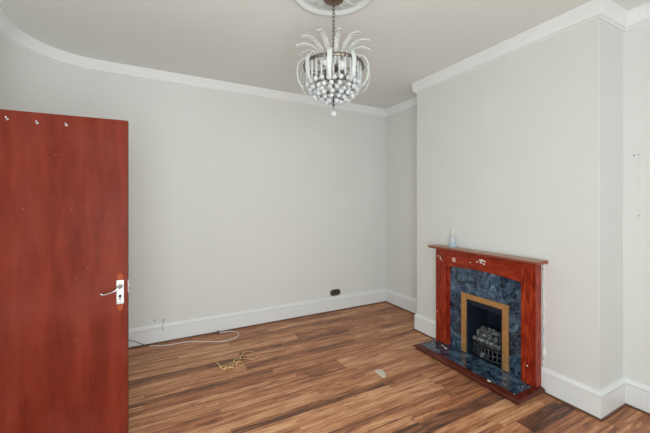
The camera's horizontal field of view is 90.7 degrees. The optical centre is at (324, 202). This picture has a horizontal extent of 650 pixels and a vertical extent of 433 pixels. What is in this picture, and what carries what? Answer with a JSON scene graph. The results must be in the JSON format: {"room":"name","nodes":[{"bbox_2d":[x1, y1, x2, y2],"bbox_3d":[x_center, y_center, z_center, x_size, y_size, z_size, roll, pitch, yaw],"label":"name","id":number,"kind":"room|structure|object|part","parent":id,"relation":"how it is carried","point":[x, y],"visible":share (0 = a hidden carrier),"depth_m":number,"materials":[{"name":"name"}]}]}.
{"room":"living room","nodes":[
{"label":"living room","id":0,"kind":"room"},
{"bbox_2d":[0,32,4,109],"bbox_3d":[-0.780,0.045,-0.869,0.120,2.950,7.596,0,0,-28],"label":"wall","id":1,"kind":"structure","parent":0,"point":[2,37],"depth_m":2.48,"materials":[{"name":"paint"}]},
{"bbox_2d":[0,7,98,73],"bbox_3d":[-0.614,-1.365,-0.475,0.540,0.127,8.134,0,0,-28],"label":"trim","id":2,"kind":"structure","parent":1,"relation":"attached to","point":[8,29],"depth_m":2.88,"materials":[{"name":"paint"}]},
{"bbox_2d":[0,109,129,432],"bbox_3d":[-1.575,0.507,1.768,0.858,2.010,0.100,0,0,-24],"label":"door","id":3,"kind":"structure","parent":1,"relation":"in","point":[64,179],"depth_m":1.82,"materials":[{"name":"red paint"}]},
{"bbox_3d":[-1.256,0.515,1.887,0.103,0.045,0.052,0,0,-24],"label":"lever","id":4,"kind":"part","parent":3,"relation":"part of","materials":[{"name":"silver metal"}]},
{"bbox_3d":[-1.230,0.537,1.931,0.042,0.146,0.008,0,0,-24],"label":"handle plate","id":5,"kind":"part","parent":3,"relation":"part of","materials":[{"name":"silver metal"}]},
{"bbox_2d":[5,37,98,117],"bbox_3d":[-2.527,0.045,2.920,0.278,2.950,0.933,0,0,17],"label":"wall","id":6,"kind":"structure","parent":0,"point":[33,83],"depth_m":2.93,"materials":[{"name":"paint"}]},
{"bbox_2d":[99,74,385,328],"bbox_3d":[-0.647,0.045,4.180,3.767,2.950,0.120,0,0,-28],"label":"wall","id":7,"kind":"structure","parent":0,"point":[237,203],"depth_m":3.93,"materials":[{"name":"paint"}]},
{"bbox_2d":[98,60,385,117],"bbox_3d":[-0.662,-1.365,4.081,3.646,0.127,0.040,0,0,-28],"label":"trim","id":8,"kind":"structure","parent":7,"relation":"attached to","point":[105,67],"depth_m":3.77,"materials":[{"name":"paint"}]},
{"bbox_2d":[129,289,385,348],"bbox_3d":[-0.666,1.417,4.088,3.646,0.190,0.022,0,0,-28],"label":"baseboard","id":9,"kind":"structure","parent":7,"relation":"attached to","point":[197,326],"depth_m":3.92,"materials":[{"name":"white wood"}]},
{"bbox_2d":[330,289,340,295],"bbox_3d":[0.147,1.264,4.524,0.168,0.088,0.016,0,0,-28],"label":"wall socket","id":10,"kind":"object","parent":7,"relation":"attached to","point":[334,292],"visible":1,"depth_m":4.52,"materials":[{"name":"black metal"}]},
{"bbox_2d":[0,0,649,108],"bbox_3d":[0.994,-1.480,0.378,4.430,0.100,8.336,0,0,-28],"label":"ceiling","id":11,"kind":"structure","parent":0,"point":[245,42],"depth_m":2.72,"materials":[{"name":"paint"}]},
{"bbox_2d":[294,0,371,15],"bbox_3d":[0.057,-1.415,2.135,0.594,0.030,0.594,0,0,-28],"label":"ceiling rose","id":12,"kind":"object","parent":11,"relation":"attached to","point":[318,7],"visible":0.79,"depth_m":2.32,"materials":[{"name":"white paint"}]},
{"bbox_2d":[295,0,370,116],"bbox_3d":[0.057,-0.986,2.135,0.489,0.828,0.492,0,0,-28],"label":"chandelier","id":13,"kind":"object","parent":12,"relation":"hanging from","point":[327,59],"visible":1,"depth_m":2.04,"materials":[{"name":"clear glass"}]},
{"bbox_3d":[-0.081,-0.837,2.019,0.012,0.118,0.012,0,0,28],"label":"glass rod","id":14,"kind":"part","parent":13,"relation":"part of","materials":[{"name":"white glass"}]},
{"bbox_3d":[-0.054,-0.837,1.993,0.012,0.118,0.012,0,0,-29],"label":"glass rod","id":15,"kind":"part","parent":13,"relation":"part of","materials":[{"name":"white glass"}]},
{"bbox_3d":[-0.022,-0.837,1.973,0.012,0.118,0.012,0,0,4],"label":"glass rod","id":16,"kind":"part","parent":13,"relation":"part of","materials":[{"name":"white glass"}]},
{"bbox_3d":[0.057,-0.890,2.135,0.060,0.250,0.060,0,0,-28],"label":"stem","id":17,"kind":"part","parent":13,"relation":"part of","materials":[{"name":"silver metal"}]},
{"bbox_3d":[0.088,-0.837,1.958,0.012,0.118,0.012,0,0,13],"label":"glass rod","id":18,"kind":"part","parent":13,"relation":"part of","materials":[{"name":"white glass"}]},
{"bbox_3d":[0.115,-0.901,2.114,0.060,0.067,0.060,0,0,-28],"label":"bulb","id":19,"kind":"part","parent":13,"relation":"part of","materials":[{"name":"white glass"}]},
{"bbox_3d":[0.124,-0.837,1.968,0.012,0.118,0.012,0,0,1],"label":"glass rod","id":20,"kind":"part","parent":13,"relation":"part of","materials":[{"name":"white glass"}]},
{"bbox_3d":[0.158,-0.837,1.986,0.012,0.118,0.012,0,0,34],"label":"glass rod","id":21,"kind":"part","parent":13,"relation":"part of","materials":[{"name":"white glass"}]},
{"bbox_3d":[0.210,-0.837,2.039,0.012,0.118,0.012,0,0,-35],"label":"glass rod","id":22,"kind":"part","parent":13,"relation":"part of","materials":[{"name":"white glass"}]},
{"bbox_2d":[129,302,649,432],"bbox_3d":[0.939,1.520,0.482,4.430,0.001,8.484,0,0,-28],"label":"floor","id":23,"kind":"structure","parent":0,"point":[176,388],"depth_m":2.60,"materials":[{"name":"brown wood"}]},
{"bbox_2d":[129,331,238,345],"bbox_3d":[-1.557,1.454,3.430,1.266,0.135,0.279,0,0,-28],"label":"cable","id":24,"kind":"object","parent":23,"relation":"on","point":[218,332],"visible":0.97,"depth_m":3.50,"materials":[{"name":"white plastic"}]},
{"bbox_2d":[208,351,257,369],"bbox_3d":[-0.865,1.507,3.099,0.460,0.026,0.315,0,0,-28],"label":"string","id":25,"kind":"object","parent":23,"relation":"on","point":[239,361],"visible":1,"depth_m":3.02,"materials":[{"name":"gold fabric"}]},
{"bbox_2d":[375,369,385,377],"bbox_3d":[0.503,1.517,2.858,0.071,0.005,0.140,0,0,-28],"label":"paper scrap","id":26,"kind":"object","parent":23,"relation":"on","point":[381,373],"visible":1,"depth_m":2.86,"materials":[{"name":"beige paper"}]},
{"bbox_2d":[413,339,545,404],"bbox_3d":[1.336,1.493,2.954,0.364,0.050,1.107,0,0,-28],"label":"hearth","id":27,"kind":"object","parent":23,"relation":"on","point":[508,385],"visible":0.95,"depth_m":2.80,"materials":[{"name":"blue stone"}]},
{"bbox_2d":[461,292,508,371],"bbox_3d":[1.604,1.181,3.061,0.308,0.582,0.481,0,0,-28],"label":"fire","id":28,"kind":"object","parent":27,"relation":"on","point":[484,322],"visible":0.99,"depth_m":3.09,"materials":[{"name":"grey metal"}]},
{"bbox_3d":[1.480,1.204,2.994,0.012,0.528,0.368,0,0,-28],"label":"trim","id":29,"kind":"part","parent":28,"relation":"part of","materials":[{"name":"gold metal"}]},
{"bbox_2d":[469,301,500,314],"bbox_3d":[1.573,0.988,3.043,0.180,0.075,0.338,0,0,-28],"label":"hood","id":30,"kind":"object","parent":28,"relation":"attached to","point":[472,304],"depth_m":3.01,"materials":[{"name":"grey metal"}]},
{"bbox_2d":[475,341,500,354],"bbox_3d":[1.619,1.371,3.066,0.165,0.038,0.300,0,0,-28],"label":"grate","id":31,"kind":"object","parent":28,"relation":"on","point":[475,341],"depth_m":3.02,"materials":[{"name":"metal"}]},
{"bbox_2d":[428,244,547,387],"bbox_3d":[1.447,0.964,3.016,0.172,1.009,1.118,0,0,-28],"label":"fireplace surround","id":32,"kind":"object","parent":27,"relation":"on","point":[514,281],"visible":1,"depth_m":2.82,"materials":[{"name":"brown wood"}]},
{"bbox_3d":[1.256,0.978,3.405,0.080,0.981,0.135,0,0,-28],"label":"leg","id":33,"kind":"part","parent":32,"relation":"part of","materials":[{"name":"brown wood"}]},
{"bbox_2d":[449,229,455,247],"bbox_3d":[1.305,0.364,3.290,0.070,0.190,0.070,0,0,-28],"label":"bottle","id":34,"kind":"object","parent":32,"relation":"on","point":[452,241],"visible":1,"depth_m":3.27,"materials":[{"name":"white plastic"}]},
{"bbox_3d":[1.500,1.052,3.023,0.054,0.834,0.765,0,0,-28],"label":"panel","id":35,"kind":"part","parent":32,"relation":"part of","materials":[{"name":"blue stone"}]},
{"bbox_2d":[428,245,547,264],"bbox_3d":[1.443,0.473,3.014,0.162,0.026,1.118,0,0,-28],"label":"mantel shelf","id":36,"kind":"object","parent":32,"relation":"attached to","point":[521,260],"depth_m":2.86,"materials":[{"name":"brown wood"}]},
{"bbox_3d":[1.676,0.978,2.614,0.080,0.981,0.116,0,0,-28],"label":"leg","id":37,"kind":"part","parent":32,"relation":"part of","materials":[{"name":"brown wood"}]},
{"bbox_2d":[386,22,649,385],"bbox_3d":[2.898,0.045,1.388,0.120,2.950,8.136,0,0,-28],"label":"wall","id":38,"kind":"structure","parent":0,"point":[401,128],"depth_m":2.42,"materials":[{"name":"paint"}]},
{"bbox_2d":[386,289,416,314],"bbox_3d":[1.177,1.417,4.480,0.022,0.190,1.058,0,0,-28],"label":"baseboard","id":39,"kind":"structure","parent":38,"relation":"attached to","point":[405,302],"depth_m":4.61,"materials":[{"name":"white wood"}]},
{"bbox_2d":[386,96,416,117],"bbox_3d":[1.169,-1.365,4.476,0.040,0.127,1.058,0,0,-28],"label":"trim","id":40,"kind":"structure","parent":38,"relation":"attached to","point":[409,104],"depth_m":4.59,"materials":[{"name":"paint"}]},
{"bbox_2d":[624,377,649,412],"bbox_3d":[3.500,1.417,0.101,0.022,0.190,5.296,0,0,-28],"label":"baseboard","id":41,"kind":"structure","parent":38,"relation":"attached to","point":[637,394],"depth_m":2.36,"materials":[{"name":"white wood"}]},
{"bbox_2d":[624,2,649,30],"bbox_3d":[3.493,-1.365,0.097,0.040,0.127,5.296,0,0,-28],"label":"trim","id":42,"kind":"structure","parent":38,"relation":"attached to","point":[640,15],"depth_m":2.35,"materials":[{"name":"paint"}]},
{"bbox_2d":[626,403,649,415],"bbox_3d":[3.497,1.513,0.099,0.030,0.012,5.296,0,0,-28],"label":"trim","id":43,"kind":"structure","parent":38,"relation":"attached to","point":[628,405],"depth_m":2.35,"materials":[{"name":"brown"}]},
{"bbox_2d":[638,155,638,214],"bbox_3d":[2.310,-0.130,2.368,0.002,0.440,0.010,0,0,-28],"label":"strip","id":44,"kind":"object","parent":38,"relation":"attached to","point":[638,155],"visible":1,"depth_m":2.37,"materials":[{"name":"paint"}]},
{"bbox_2d":[417,18,622,389],"bbox_3d":[1.684,0.045,3.143,0.382,2.950,1.780,0,0,-28],"label":"wall","id":45,"kind":"structure","parent":0,"point":[507,147],"depth_m":2.55,"materials":[{"name":"white paint"}]},
{"bbox_2d":[413,313,435,338],"bbox_3d":[1.172,1.417,3.674,0.022,0.190,0.408,0,0,-28],"label":"baseboard","id":46,"kind":"structure","parent":45,"relation":"attached to","point":[423,324],"depth_m":3.69,"materials":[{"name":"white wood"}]},
{"bbox_2d":[412,0,602,93],"bbox_3d":[1.497,-1.365,3.043,0.040,0.127,1.860,0,0,-28],"label":"trim","id":47,"kind":"structure","parent":45,"relation":"attached to","point":[589,11],"depth_m":2.73,"materials":[{"name":"paint"}]},
{"bbox_2d":[541,366,601,421],"bbox_3d":[1.839,1.417,2.416,0.022,0.190,0.397,0,0,-28],"label":"baseboard","id":48,"kind":"structure","parent":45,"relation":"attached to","point":[582,396],"depth_m":2.39,"materials":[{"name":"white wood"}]},
{"bbox_2d":[598,18,598,389],"bbox_3d":[1.932,0.010,2.268,0.006,2.620,0.006,0,0,-28],"label":"trim","id":49,"kind":"structure","parent":45,"relation":"attached to","point":[598,18],"depth_m":2.27,"materials":[{"name":"white paint"}]},
{"bbox_2d":[599,377,625,418],"bbox_3d":[2.096,1.417,2.340,0.404,0.190,0.022,0,0,-28],"label":"baseboard","id":50,"kind":"structure","parent":45,"relation":"attached to","point":[612,397],"depth_m":2.33,"materials":[{"name":"white wood"}]},
{"bbox_2d":[599,0,627,30],"bbox_3d":[2.092,-1.365,2.329,0.422,0.127,0.040,0,0,-28],"label":"trim","id":51,"kind":"structure","parent":45,"relation":"attached to","point":[612,13],"depth_m":2.31,"materials":[{"name":"paint"}]},
{"bbox_2d":[601,403,626,421],"bbox_3d":[2.094,1.513,2.336,0.412,0.012,0.030,0,0,-28],"label":"trim","id":52,"kind":"structure","parent":45,"relation":"attached to","point":[623,405],"depth_m":2.31,"materials":[{"name":"brown"}]}
]}

